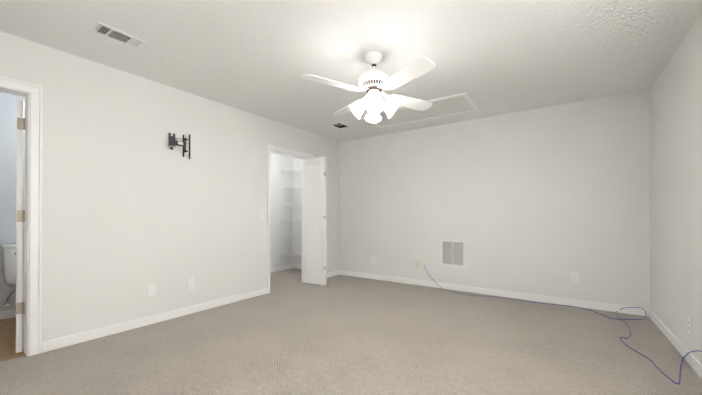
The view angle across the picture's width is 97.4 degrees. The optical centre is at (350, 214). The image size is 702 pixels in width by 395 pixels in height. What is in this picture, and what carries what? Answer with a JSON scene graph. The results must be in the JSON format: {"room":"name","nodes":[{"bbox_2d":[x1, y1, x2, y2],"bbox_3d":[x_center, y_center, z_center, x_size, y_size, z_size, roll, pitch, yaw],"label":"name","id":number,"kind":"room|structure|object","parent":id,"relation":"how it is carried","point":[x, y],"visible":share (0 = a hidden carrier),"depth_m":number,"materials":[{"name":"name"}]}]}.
{"room":"empty bedroom","nodes":[
{"label":"empty bedroom","id":0,"kind":"room"},
{"bbox_2d":[0,92,24,311],"bbox_3d":[-2.844,-0.117,4.491,0.120,2.440,4.934,0,0,35],"label":"wall","id":1,"kind":"structure","parent":0,"point":[8,133],"depth_m":3.25,"materials":[{"name":"paint"}]},
{"bbox_2d":[0,309,15,319],"bbox_3d":[-3.344,1.057,3.645,0.013,0.085,2.980,0,0,35],"label":"baseboard","id":2,"kind":"structure","parent":1,"relation":"attached to","point":[7,314],"depth_m":3.24,"materials":[{"name":"white wood"}]},
{"bbox_2d":[0,317,25,361],"bbox_3d":[-2.843,1.148,3.262,1.510,0.100,3.160,0,0,35],"label":"floor","id":3,"kind":"structure","parent":0,"point":[8,339],"depth_m":2.68,"materials":[{"name":"brown wood"}]},
{"bbox_2d":[1,243,15,307],"bbox_3d":[-3.207,0.702,3.205,0.736,0.790,0.510,0,0,35],"label":"toilet","id":4,"kind":"object","parent":3,"relation":"on","point":[9,261],"visible":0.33,"depth_m":3.14,"materials":[{"name":"white ceramic"}]},
{"bbox_2d":[0,31,338,352],"bbox_3d":[-1.667,-0.121,3.679,0.120,2.440,4.934,0,0,35],"label":"wall","id":5,"kind":"structure","parent":0,"point":[134,206],"depth_m":3.01,"materials":[{"name":"paint"}]},
{"bbox_2d":[16,98,24,352],"bbox_3d":[-2.812,0.087,2.648,0.046,2.000,0.608,0,0,-43],"label":"door leaf","id":6,"kind":"structure","parent":5,"relation":"in","point":[20,227],"depth_m":2.43,"materials":[{"name":"white wood"}]},
{"bbox_2d":[0,76,41,355],"bbox_3d":[-2.705,0.042,2.157,0.141,2.102,0.754,0,0,35],"label":"door frame","id":7,"kind":"structure","parent":5,"relation":"attached to","point":[32,94],"depth_m":2.40,"materials":[{"name":"white wood"}]},
{"bbox_2d":[23,118,24,313],"bbox_3d":[-2.578,0.012,2.433,0.034,1.545,0.003,0,0,35],"label":"bathroom jamb hinges","id":8,"kind":"object","parent":5,"relation":"attached to","point":[24,221],"visible":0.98,"depth_m":2.43,"materials":[{"name":"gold metal"}]},
{"bbox_2d":[148,283,155,295],"bbox_3d":[-1.995,0.757,3.088,0.006,0.116,0.072,0,0,35],"label":"outlet","id":9,"kind":"object","parent":5,"relation":"attached to","point":[151,289],"visible":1,"depth_m":3.08,"materials":[{"name":"white plastic"}]},
{"bbox_2d":[42,288,266,352],"bbox_3d":[-1.803,1.055,3.359,0.013,0.085,2.250,0,0,35],"label":"baseboard","id":10,"kind":"structure","parent":5,"relation":"attached to","point":[53,344],"depth_m":2.99,"materials":[{"name":"white wood"}]},
{"bbox_2d":[169,133,189,158],"bbox_3d":[-1.833,-0.742,3.291,0.059,0.280,0.235,0,0,35],"label":"bracket","id":11,"kind":"object","parent":5,"relation":"attached to","point":[173,142],"visible":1,"depth_m":3.27,"materials":[{"name":"black metal"}]},
{"bbox_2d":[188,278,194,289],"bbox_3d":[-1.768,0.768,3.414,0.009,0.116,0.072,0,0,35],"label":"outlet","id":12,"kind":"object","parent":5,"relation":"attached to","point":[191,283],"visible":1,"depth_m":3.42,"materials":[{"name":"white plastic"}]},
{"bbox_2d":[259,210,263,218],"bbox_3d":[-1.218,0.001,4.205,0.022,0.116,0.072,0,0,35],"label":"light switch","id":13,"kind":"object","parent":5,"relation":"attached to","point":[261,214],"visible":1,"depth_m":4.21,"materials":[{"name":"white plastic"}]},
{"bbox_2d":[270,150,306,158],"bbox_3d":[-0.950,-0.910,4.723,0.030,0.026,0.830,0,0,35],"label":"trim","id":14,"kind":"structure","parent":5,"relation":"attached to","point":[282,153],"depth_m":4.69,"materials":[{"name":"white wood"}]},
{"bbox_2d":[267,144,313,293],"bbox_3d":[-0.943,0.061,4.714,0.141,2.085,0.950,0,0,35],"label":"trim","id":15,"kind":"structure","parent":5,"relation":"attached to","point":[286,150],"depth_m":4.31,"materials":[{"name":"white wood"}]},
{"bbox_2d":[302,156,326,285],"bbox_3d":[-0.568,0.100,4.867,0.474,1.992,0.120,0,0,35],"label":"bifold door","id":16,"kind":"structure","parent":5,"relation":"in","point":[314,220],"depth_m":4.84,"materials":[{"name":"white wood"}]},
{"bbox_2d":[327,270,339,277],"bbox_3d":[-0.423,1.064,5.362,0.013,0.085,0.715,0,0,35],"label":"baseboard","id":17,"kind":"structure","parent":5,"relation":"attached to","point":[334,273],"depth_m":5.51,"materials":[{"name":"white wood"}]},
{"bbox_2d":[270,152,291,267],"bbox_3d":[-1.820,-0.113,5.668,0.230,2.440,1.834,0,0,35],"label":"wall","id":18,"kind":"structure","parent":0,"point":[278,211],"depth_m":6.08,"materials":[{"name":"paint"}]},
{"bbox_2d":[270,264,291,272],"bbox_3d":[-1.722,1.064,5.593,0.013,0.085,1.831,0,0,35],"label":"baseboard","id":19,"kind":"structure","parent":18,"relation":"attached to","point":[285,267],"depth_m":6.08,"materials":[{"name":"white wood"}]},
{"bbox_2d":[292,157,301,264],"bbox_3d":[-1.281,-0.114,5.296,1.080,2.440,1.834,0,0,35],"label":"wall","id":20,"kind":"structure","parent":0,"point":[296,209],"depth_m":6.28,"materials":[{"name":"paint"}]},
{"bbox_2d":[281,220,297,222],"bbox_3d":[-0.852,0.254,5.922,1.073,0.272,0.308,0,0,35],"label":"wire shelf","id":21,"kind":"object","parent":20,"relation":"attached to","point":[291,221],"visible":0.4,"depth_m":5.99,"materials":[{"name":"white metal"}]},
{"bbox_2d":[281,253,301,258],"bbox_3d":[-0.852,0.924,5.919,1.073,0.272,0.308,0,0,35],"label":"wire shelf","id":22,"kind":"object","parent":20,"relation":"attached to","point":[294,255],"visible":0.48,"depth_m":6.02,"materials":[{"name":"white metal"}]},
{"bbox_2d":[281,237,301,240],"bbox_3d":[-0.852,0.589,5.920,1.073,0.272,0.308,0,0,35],"label":"wire shelf","id":23,"kind":"object","parent":20,"relation":"attached to","point":[290,238],"visible":0.48,"depth_m":6.02,"materials":[{"name":"white metal"}]},
{"bbox_2d":[281,185,301,188],"bbox_3d":[-0.852,-0.416,5.925,1.073,0.272,0.308,0,0,35],"label":"wire shelf","id":24,"kind":"object","parent":20,"relation":"attached to","point":[292,187],"visible":0.48,"depth_m":5.96,"materials":[{"name":"white metal"}]},
{"bbox_2d":[281,167,301,172],"bbox_3d":[-0.852,-0.751,5.926,1.073,0.272,0.308,0,0,35],"label":"wire shelf","id":25,"kind":"object","parent":20,"relation":"attached to","point":[292,170],"visible":0.46,"depth_m":6.01,"materials":[{"name":"white metal"}]},
{"bbox_2d":[292,264,301,269],"bbox_3d":[-0.751,1.066,6.025,1.040,0.085,0.017,0,0,35],"label":"baseboard","id":26,"kind":"structure","parent":20,"relation":"attached to","point":[293,265],"depth_m":6.25,"materials":[{"name":"white wood"}]},
{"bbox_2d":[0,268,701,394],"bbox_3d":[-0.493,1.146,2.865,5.832,0.100,5.174,0,0,35],"label":"floor","id":27,"kind":"structure","parent":0,"point":[342,335],"depth_m":2.46,"materials":[{"name":"beige carpet"}]},
{"bbox_2d":[424,264,701,383],"bbox_3d":[1.414,0.929,2.948,2.524,0.341,2.634,0,0,35],"label":"cord","id":28,"kind":"object","parent":27,"relation":"on","point":[619,337],"visible":1,"depth_m":3.18,"materials":[{"name":"blue plastic"}]},
{"bbox_2d":[0,0,701,141],"bbox_3d":[-0.493,-1.394,2.875,5.832,0.100,5.174,0,0,35],"label":"ceiling","id":29,"kind":"structure","parent":0,"point":[490,57],"depth_m":2.47,"materials":[{"name":"white paint"}]},
{"bbox_2d":[91,22,146,48],"bbox_3d":[-1.746,-1.339,2.328,0.170,0.012,0.300,0,0,35],"label":"ceiling vent","id":30,"kind":"object","parent":29,"relation":"in","point":[107,31],"visible":1,"depth_m":2.32,"materials":[{"name":"white plastic"}]},
{"bbox_2d":[329,122,351,128],"bbox_3d":[-0.161,-1.332,4.636,0.220,0.010,0.280,0,0,35],"label":"ceiling vent","id":31,"kind":"object","parent":29,"relation":"in","point":[339,125],"visible":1,"depth_m":4.62,"materials":[{"name":"white plastic"}]},
{"bbox_2d":[301,51,434,114],"bbox_3d":[0.195,-1.142,2.601,0.972,0.406,0.972,0,0,14],"label":"fan","id":32,"kind":"object","parent":29,"relation":"hanging from","point":[373,81],"visible":0.92,"depth_m":2.49,"materials":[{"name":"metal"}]},
{"bbox_2d":[360,92,480,128],"bbox_3d":[0.864,-1.331,4.066,1.455,0.016,0.665,0,0,35],"label":"frame","id":33,"kind":"object","parent":29,"relation":"attached to","point":[470,100],"visible":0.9,"depth_m":3.96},
{"bbox_2d":[364,96,472,125],"bbox_3d":[0.864,-1.336,4.066,1.325,0.006,0.535,0,0,35],"label":"panel","id":34,"kind":"object","parent":33,"relation":"attached to","point":[453,105],"visible":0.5,"depth_m":4.00,"materials":[{"name":"paint"}]},
{"bbox_2d":[339,90,649,308],"bbox_3d":[0.942,-0.116,4.951,5.832,2.440,0.120,0,0,35],"label":"wall","id":35,"kind":"structure","parent":0,"point":[546,201],"depth_m":4.04,"materials":[{"name":"paint"}]},
{"bbox_2d":[415,260,418,267],"bbox_3d":[1.030,0.774,4.803,0.072,0.116,0.016,0,0,35],"label":"outlet","id":36,"kind":"object","parent":35,"relation":"attached to","point":[416,263],"visible":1,"depth_m":4.81,"materials":[{"name":"white plastic"}]},
{"bbox_2d":[440,239,465,267],"bbox_3d":[1.483,0.568,4.493,0.360,0.390,0.012,0,0,35],"label":"air vent","id":37,"kind":"object","parent":35,"relation":"in","point":[452,253],"visible":1,"depth_m":4.49,"materials":[{"name":"white plastic"}]},
{"bbox_2d":[340,270,647,315],"bbox_3d":[1.475,1.060,4.497,4.120,0.085,0.014,0,0,35],"label":"baseboard","id":38,"kind":"structure","parent":35,"relation":"attached to","point":[517,295],"depth_m":4.05,"materials":[{"name":"white wood"}]},
{"bbox_2d":[571,273,578,282],"bbox_3d":[2.670,0.756,3.677,0.072,0.116,0.009,0,0,35],"label":"outlet","id":39,"kind":"object","parent":35,"relation":"attached to","point":[574,277],"visible":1,"depth_m":3.67,"materials":[{"name":"white plastic"}]},
{"bbox_2d":[649,13,701,364],"bbox_3d":[1.825,-0.131,1.200,0.120,2.440,5.054,0,0,35],"label":"wall","id":40,"kind":"structure","parent":0,"point":[675,136],"depth_m":2.48,"materials":[{"name":"paint"}]},
{"bbox_2d":[648,309,701,378],"bbox_3d":[1.804,1.047,1.282,0.013,0.085,4.934,0,0,35],"label":"baseboard","id":41,"kind":"structure","parent":40,"relation":"attached to","point":[693,362],"depth_m":2.47,"materials":[{"name":"white wood"}]},
{"bbox_2d":[688,316,691,334],"bbox_3d":[2.475,0.814,2.254,0.009,0.116,0.072,0,0,35],"label":"outlet","id":42,"kind":"object","parent":40,"relation":"attached to","point":[689,325],"visible":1,"depth_m":2.25,"materials":[{"name":"white plastic"}]}
]}

